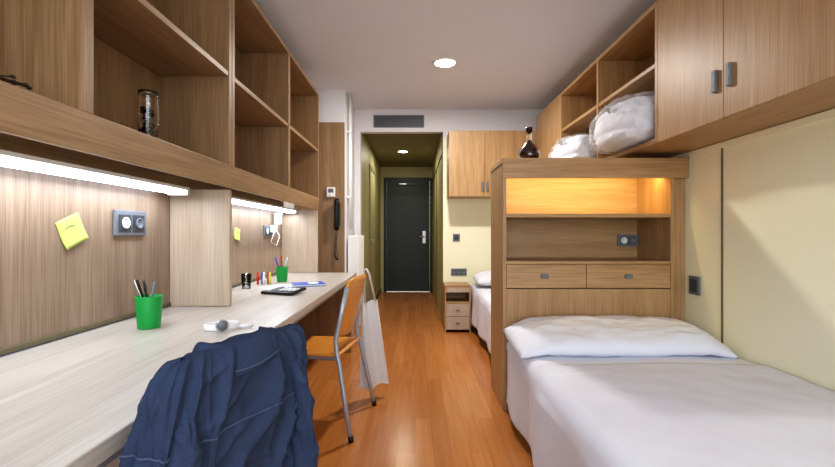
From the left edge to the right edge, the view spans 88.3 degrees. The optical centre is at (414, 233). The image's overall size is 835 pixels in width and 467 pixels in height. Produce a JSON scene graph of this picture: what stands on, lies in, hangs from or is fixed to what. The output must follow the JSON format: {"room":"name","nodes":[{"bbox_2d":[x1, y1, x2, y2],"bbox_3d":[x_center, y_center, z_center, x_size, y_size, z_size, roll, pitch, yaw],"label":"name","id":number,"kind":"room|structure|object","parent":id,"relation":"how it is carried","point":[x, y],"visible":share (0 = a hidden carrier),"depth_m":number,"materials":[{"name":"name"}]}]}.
{"room":"dorm room","nodes":[
{"label":"dorm room","id":0,"kind":"room"},
{"bbox_2d":[0,201,293,466],"bbox_3d":[-1.310,-0.190,1.650,0.100,2.620,5.700,0,0,0],"label":"wall","id":1,"kind":"structure","parent":0,"point":[115,463],"depth_m":1.77,"materials":[{"name":"white paint"}]},
{"bbox_2d":[0,0,231,187],"bbox_3d":[-1.081,-0.772,0.688,0.353,1.095,2.875,0,0,0],"label":"shelving unit","id":2,"kind":"object","parent":1,"relation":"attached to","point":[85,63],"visible":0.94,"depth_m":1.57,"materials":[{"name":"brown wood"}]},
{"bbox_2d":[0,75,32,89],"bbox_3d":[-0.936,-0.354,0.955,0.044,0.028,0.187,0,0,9],"label":"dried flowers","id":3,"kind":"object","parent":2,"relation":"on","point":[13,82],"visible":0.91,"depth_m":0.99,"materials":[{"name":"brown plant"}]},
{"bbox_2d":[0,149,189,195],"bbox_3d":[-1.150,-0.204,1.200,0.100,0.039,1.800,0,0,0],"label":"light","id":4,"kind":"object","parent":2,"relation":"attached to","point":[9,159],"visible":1,"depth_m":1.44,"materials":[{"name":"white plastic"}]},
{"bbox_2d":[137,89,159,137],"bbox_3d":[-0.955,-0.420,1.540,0.070,0.170,0.070,0,0,0],"label":"glass vase","id":5,"kind":"object","parent":2,"relation":"on","point":[148,118],"visible":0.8,"depth_m":1.51,"materials":[{"name":"clear glass"}]},
{"bbox_2d":[164,0,318,209],"bbox_3d":[-1.081,-0.772,3.090,0.353,1.095,1.920,0,0,0],"label":"shelving unit","id":6,"kind":"object","parent":1,"relation":"attached to","point":[275,104],"visible":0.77,"depth_m":3.08,"materials":[{"name":"brown wood"}]},
{"bbox_2d":[232,196,296,213],"bbox_3d":[-1.150,-0.204,3.150,0.100,0.039,1.700,0,0,0],"label":"light","id":7,"kind":"object","parent":6,"relation":"attached to","point":[235,200],"visible":0.54,"depth_m":3.12,"materials":[{"name":"white plastic"}]},
{"bbox_2d":[361,134,380,323],"bbox_3d":[-0.710,-0.080,6.785,0.100,2.400,2.970,0,0,0],"label":"wall","id":8,"kind":"structure","parent":0,"point":[367,155],"depth_m":5.97,"materials":[{"name":"paint"}]},
{"bbox_2d":[369,163,375,300],"bbox_3d":[-0.625,0.060,6.600,0.070,2.120,0.920,0,0,0],"label":"door","id":9,"kind":"structure","parent":8,"relation":"in","point":[372,174],"depth_m":6.58,"materials":[{"name":"paint"}]},
{"bbox_2d":[364,134,440,166],"bbox_3d":[-0.160,-1.330,6.835,1.200,0.100,3.070,0,0,0],"label":"ceiling","id":10,"kind":"structure","parent":0,"point":[421,148],"depth_m":6.47,"materials":[{"name":"paint"}]},
{"bbox_2d":[381,167,432,291],"bbox_3d":[-0.160,-0.080,8.320,1.200,2.400,0.100,0,0,0],"label":"wall","id":11,"kind":"structure","parent":0,"point":[386,172],"depth_m":8.27,"materials":[{"name":"paint"}]},
{"bbox_2d":[384,178,431,291],"bbox_3d":[-0.133,0.025,8.278,0.931,2.190,0.143,0,0,0],"label":"door","id":12,"kind":"structure","parent":11,"relation":"in","point":[407,201],"depth_m":8.27,"materials":[{"name":"paint"}]},
{"bbox_2d":[306,291,532,466],"bbox_3d":[0.235,1.170,3.585,3.190,0.100,9.570,0,0,0],"label":"floor","id":13,"kind":"structure","parent":0,"point":[439,406],"depth_m":2.85,"materials":[{"name":"laminate"}]},
{"bbox_2d":[0,273,355,466],"bbox_3d":[-0.899,0.745,1.590,0.688,0.750,4.980,0,0,0],"label":"desk","id":14,"kind":"object","parent":13,"relation":"on","point":[72,401],"visible":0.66,"depth_m":1.17,"materials":[{"name":"laminate"}]},
{"bbox_2d":[0,166,281,354],"bbox_3d":[-1.248,0.069,1.560,0.023,0.588,4.920,0,0,0],"label":"wall panel","id":15,"kind":"object","parent":14,"relation":"on","point":[49,291],"visible":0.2,"depth_m":1.59,"materials":[{"name":"brown wood"}]},
{"bbox_2d":[55,212,88,249],"bbox_3d":[-1.238,-0.010,1.555,0.008,0.139,0.139,0,0,2],"label":"sticky note","id":16,"kind":"object","parent":15,"relation":"attached to","point":[71,230],"visible":1,"depth_m":1.55,"materials":[{"name":"paper"}]},
{"bbox_2d":[113,209,145,235],"bbox_3d":[-1.233,-0.045,1.847,0.021,0.107,0.207,0,0,0],"label":"wall socket","id":17,"kind":"object","parent":15,"relation":"attached to","point":[125,222],"visible":1,"depth_m":1.84,"materials":[{"name":"grey plastic"}]},
{"bbox_2d":[234,227,239,240],"bbox_3d":[-1.238,0.005,3.000,0.010,0.101,0.100,0,0,3],"label":"sticky note","id":18,"kind":"object","parent":15,"relation":"attached to","point":[236,231],"visible":1,"depth_m":3.00,"materials":[{"name":"paper"}]},
{"bbox_2d":[263,225,272,236],"bbox_3d":[-1.233,-0.020,3.579,0.021,0.091,0.219,0,0,0],"label":"wall socket","id":19,"kind":"object","parent":15,"relation":"attached to","point":[266,229],"visible":0.86,"depth_m":3.54,"materials":[{"name":"grey plastic"}]},
{"bbox_2d":[270,213,281,245],"bbox_3d":[-1.188,-0.039,3.669,0.081,0.283,0.243,0,0,0],"label":"charger","id":20,"kind":"object","parent":15,"relation":"attached to","point":[277,216],"visible":1,"depth_m":3.73,"materials":[{"name":"white plastic"}]},
{"bbox_2d":[134,279,162,329],"bbox_3d":[-1.052,0.272,1.690,0.110,0.194,0.096,0,0,0],"label":"pencil cup","id":21,"kind":"object","parent":14,"relation":"on","point":[148,307],"visible":1,"depth_m":1.66,"materials":[{"name":"green plastic"}]},
{"bbox_2d":[170,190,231,305],"bbox_3d":[-1.091,0.072,2.195,0.303,0.591,0.030,0,0,0],"label":"partition panel","id":22,"kind":"object","parent":14,"relation":"on","point":[200,221],"visible":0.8,"depth_m":2.18,"materials":[{"name":"brown wood"}]},
{"bbox_2d":[204,319,252,330],"bbox_3d":[-0.721,0.346,1.655,0.169,0.046,0.094,0,0,0],"label":"wristwatch","id":23,"kind":"object","parent":14,"relation":"on","point":[221,325],"visible":1,"depth_m":1.62,"materials":[{"name":"white plastic"}]},
{"bbox_2d":[241,273,251,288],"bbox_3d":[-1.130,0.320,2.880,0.068,0.100,0.068,0,0,0],"label":"water glass","id":24,"kind":"object","parent":14,"relation":"on","point":[245,277],"visible":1,"depth_m":2.85,"materials":[{"name":"clear glass"}]},
{"bbox_2d":[261,284,292,288],"bbox_3d":[-0.930,0.368,2.980,0.180,0.003,0.240,0,0,20],"label":"paper sheets","id":25,"kind":"object","parent":14,"relation":"on","point":[287,285],"visible":0.43,"depth_m":3.03,"materials":[{"name":"white paper"}]},
{"bbox_2d":[275,255,287,281],"bbox_3d":[-1.017,0.268,3.297,0.109,0.204,0.090,0,0,43],"label":"pencil cup","id":26,"kind":"object","parent":14,"relation":"on","point":[281,271],"visible":1,"depth_m":3.27,"materials":[{"name":"green plastic"}]},
{"bbox_2d":[261,286,305,295],"bbox_3d":[-0.810,0.351,2.659,0.220,0.034,0.161,0,0,18],"label":"calculator","id":27,"kind":"object","parent":14,"relation":"on","point":[277,290],"visible":1,"depth_m":2.61,"materials":[{"name":"black plastic"}]},
{"bbox_2d":[282,210,317,272],"bbox_3d":[-1.077,0.072,4.035,0.331,0.591,0.030,0,0,0],"label":"partition panel","id":28,"kind":"object","parent":14,"relation":"on","point":[299,230],"visible":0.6,"depth_m":4.02,"materials":[{"name":"brown wood"}]},
{"bbox_2d":[291,281,325,286],"bbox_3d":[-0.762,0.360,3.065,0.220,0.020,0.171,0,0,-22],"label":"notebook","id":29,"kind":"object","parent":14,"relation":"on","point":[317,283],"visible":0.99,"depth_m":3.02,"materials":[{"name":"blue paper"}]},
{"bbox_2d":[306,274,376,442],"bbox_3d":[-0.558,0.685,2.596,0.544,0.875,0.530,0,0,9],"label":"desk chair","id":30,"kind":"object","parent":13,"relation":"on","point":[331,348],"visible":0.8,"depth_m":2.49,"materials":[{"name":"orange wood"}]},
{"bbox_2d":[360,268,388,388],"bbox_3d":[-0.299,0.638,2.911,0.127,0.827,0.230,0,0,35],"label":"tote bag","id":31,"kind":"object","parent":30,"relation":"hanging from","point":[371,338],"visible":0.94,"depth_m":2.93,"materials":[{"name":"fabric"}]},
{"bbox_2d":[443,282,470,332],"bbox_3d":[0.482,0.853,5.013,0.295,0.535,0.345,0,0,0],"label":"nightstand","id":32,"kind":"object","parent":13,"relation":"on","point":[456,295],"visible":1,"depth_m":4.85,"materials":[{"name":"brown wood"}]},
{"bbox_2d":[471,284,490,352],"bbox_3d":[1.179,0.859,4.180,1.084,0.523,1.981,0,0,0],"label":"bed","id":33,"kind":"object","parent":13,"relation":"on","point":[480,294],"visible":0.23,"depth_m":4.28,"materials":[{"name":"white fabric"}]},
{"bbox_2d":[473,270,490,285],"bbox_3d":[1.180,0.506,4.920,1.000,0.193,0.438,0,0,0],"label":"pillow","id":34,"kind":"object","parent":33,"relation":"on","point":[482,278],"visible":0.17,"depth_m":4.77,"materials":[{"name":"white fabric"}]},
{"bbox_2d":[490,158,688,409],"bbox_3d":[1.139,0.322,2.929,1.176,1.597,0.442,0,0,0],"label":"bookcase","id":35,"kind":"object","parent":13,"relation":"on","point":[556,223],"visible":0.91,"depth_m":2.75,"materials":[{"name":"brown wood"}]},
{"bbox_2d":[518,127,540,157],"bbox_3d":[0.765,-0.595,2.880,0.150,0.235,0.150,0,0,0],"label":"glass carafe","id":36,"kind":"object","parent":35,"relation":"on","point":[529,149],"visible":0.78,"depth_m":2.83,"materials":[{"name":"brown glass"}]},
{"bbox_2d":[617,235,637,245],"bbox_3d":[1.545,0.050,3.123,0.144,0.084,0.021,0,0,0],"label":"wall socket","id":37,"kind":"object","parent":35,"relation":"attached to","point":[622,240],"visible":1,"depth_m":3.12,"materials":[{"name":"grey plastic"}]},
{"bbox_2d":[506,341,834,466],"bbox_3d":[1.123,0.876,1.706,1.195,0.488,1.989,0,0,0],"label":"bed","id":38,"kind":"object","parent":13,"relation":"on","point":[674,410],"visible":0.79,"depth_m":1.62,"materials":[{"name":"white fabric"}]},
{"bbox_2d":[503,315,738,358],"bbox_3d":[1.125,0.578,2.460,1.170,0.188,0.466,0,0,0],"label":"pillow","id":39,"kind":"object","parent":38,"relation":"on","point":[603,335],"visible":0.99,"depth_m":2.29,"materials":[{"name":"white fabric"}]},
{"bbox_3d":[-0.574,0.685,1.011,0.544,0.875,0.530,0,0,20],"label":"desk chair","id":40,"kind":"object","parent":13,"relation":"on","visible":0},
{"bbox_2d":[118,324,318,466],"bbox_3d":[-0.436,0.490,0.962,0.279,0.549,0.500,0,0,23],"label":"denim jacket","id":41,"kind":"object","parent":40,"relation":"on","point":[245,399],"visible":1,"depth_m":0.86,"materials":[{"name":"blue fabric"}]},
{"bbox_2d":[317,90,543,325],"bbox_3d":[0.185,-0.190,4.900,3.090,2.620,0.800,0,0,0],"label":"wall","id":42,"kind":"structure","parent":0,"point":[469,218],"depth_m":5.20,"materials":[{"name":"white paint"}]},
{"bbox_2d":[294,122,344,272],"bbox_3d":[-0.997,-0.020,4.490,0.523,2.280,0.017,0,0,0],"label":"wall panel","id":43,"kind":"object","parent":42,"relation":"attached to","point":[331,134],"visible":0.31,"depth_m":4.48,"materials":[{"name":"brown wood"}]},
{"bbox_2d":[327,187,334,196],"bbox_3d":[-0.873,-0.430,4.465,0.085,0.100,0.031,0,0,0],"label":"thermostat","id":44,"kind":"object","parent":43,"relation":"attached to","point":[330,190],"visible":1,"depth_m":4.46,"materials":[{"name":"white plastic"}]},
{"bbox_2d":[333,198,339,259],"bbox_3d":[-0.809,-0.044,4.437,0.069,0.635,0.088,0,0,0],"label":"phone","id":45,"kind":"object","parent":43,"relation":"attached to","point":[336,200],"visible":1,"depth_m":4.41,"materials":[{"name":"black plastic"}]},
{"bbox_2d":[347,94,351,229],"bbox_3d":[-0.708,-0.769,4.660,0.042,1.458,0.120,0,0,0],"label":"pipe","id":46,"kind":"object","parent":42,"relation":"attached to","point":[349,132],"visible":1,"depth_m":4.61,"materials":[{"name":"white plastic"}]},
{"bbox_2d":[348,235,363,336],"bbox_3d":[-0.664,0.570,4.817,0.129,1.100,0.514,0,0,0],"label":"radiator","id":47,"kind":"object","parent":42,"relation":"attached to","point":[355,242],"visible":0.52,"depth_m":4.56,"materials":[{"name":"white metal"}]},
{"bbox_2d":[374,115,423,127],"bbox_3d":[-0.195,-1.355,5.194,0.610,0.150,0.012,0,0,0],"label":"air vent grille","id":48,"kind":"object","parent":42,"relation":"in","point":[380,121],"visible":1,"depth_m":5.19,"materials":[{"name":"grey plastic"}]},
{"bbox_2d":[453,234,459,240],"bbox_3d":[0.500,0.050,5.192,0.084,0.089,0.016,0,0,0],"label":"light switch","id":49,"kind":"object","parent":42,"relation":"attached to","point":[456,237],"visible":1,"depth_m":5.18,"materials":[{"name":"grey plastic"}]},
{"bbox_2d":[451,269,466,274],"bbox_3d":[0.530,0.465,5.189,0.189,0.084,0.021,0,0,0],"label":"wall socket","id":50,"kind":"object","parent":42,"relation":"attached to","point":[453,271],"visible":1,"depth_m":5.19,"materials":[{"name":"grey plastic"}]},
{"bbox_2d":[447,131,535,198],"bbox_3d":[0.874,-0.790,5.014,0.982,0.740,0.368,0,0,0],"label":"upper cabinet","id":51,"kind":"object","parent":42,"relation":"attached to","point":[471,155],"visible":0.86,"depth_m":4.85,"materials":[{"name":"brown wood"}]},
{"bbox_2d":[433,134,441,320],"bbox_3d":[0.390,-0.080,6.785,0.100,2.400,2.970,0,0,0],"label":"wall","id":52,"kind":"structure","parent":0,"point":[439,150],"depth_m":6.22,"materials":[{"name":"paint"}]},
{"bbox_2d":[432,133,442,324],"bbox_3d":[0.334,-0.055,6.720,0.012,2.350,2.900,0,0,0],"label":"trim","id":53,"kind":"structure","parent":52,"relation":"attached to","point":[442,133],"depth_m":5.27,"materials":[{"name":"white paint"}]},
{"bbox_2d":[255,0,656,108],"bbox_3d":[0.235,-1.550,2.050,3.190,0.100,6.500,0,0,0],"label":"ceiling","id":54,"kind":"structure","parent":0,"point":[509,54],"depth_m":3.43,"materials":[{"name":"paint"}]},
{"bbox_2d":[433,57,456,67],"bbox_3d":[0.263,-1.495,3.770,0.218,0.010,0.218,0,0,0],"label":"recessed light","id":55,"kind":"object","parent":54,"relation":"in","point":[445,62],"visible":1,"depth_m":3.76,"materials":[{"name":"white plastic"}]},
{"bbox_2d":[670,108,834,390],"bbox_3d":[1.780,-0.190,2.050,0.100,2.620,6.500,0,0,0],"label":"wall","id":56,"kind":"structure","parent":0,"point":[779,188],"depth_m":2.10,"materials":[{"name":"beige paint"}]},
{"bbox_2d":[537,0,834,157],"bbox_3d":[1.538,-0.917,2.595,0.377,0.805,4.490,0,0,0],"label":"storage cabinet","id":57,"kind":"object","parent":56,"relation":"attached to","point":[716,71],"visible":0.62,"depth_m":2.05,"materials":[{"name":"brown wood"}]},
{"bbox_2d":[551,135,596,157],"bbox_3d":[1.381,-0.674,3.607,0.462,0.254,0.736,0,0,0],"label":"bag","id":58,"kind":"object","parent":57,"relation":"in","point":[578,146],"visible":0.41,"depth_m":3.32,"materials":[{"name":"white"}]},
{"bbox_2d":[594,96,654,151],"bbox_3d":[1.427,-0.707,2.826,0.452,0.320,0.701,0,0,0],"label":"bag","id":59,"kind":"object","parent":57,"relation":"in","point":[629,123],"visible":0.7,"depth_m":2.62,"materials":[{"name":"translucent white plastic"}]},
{"bbox_2d":[689,275,700,295],"bbox_3d":[1.721,0.320,2.650,0.016,0.114,0.099,0,0,0],"label":"light switch","id":60,"kind":"object","parent":56,"relation":"attached to","point":[694,281],"visible":1,"depth_m":2.63,"materials":[{"name":"grey plastic"}]},
{"bbox_2d":[721,148,722,342],"bbox_3d":[1.727,0.310,2.417,0.006,1.580,0.011,0,0,0],"label":"trim","id":61,"kind":"structure","parent":56,"relation":"attached to","point":[721,148],"depth_m":2.42,"materials":[{"name":"beige paint"}]},
{"bbox_2d":[689,109,834,156],"bbox_3d":[1.724,-0.496,0.825,0.012,0.032,3.750,0,0,0],"label":"trim","id":62,"kind":"structure","parent":56,"relation":"attached to","point":[828,114],"depth_m":2.08,"materials":[{"name":"brown wood"}]}
]}

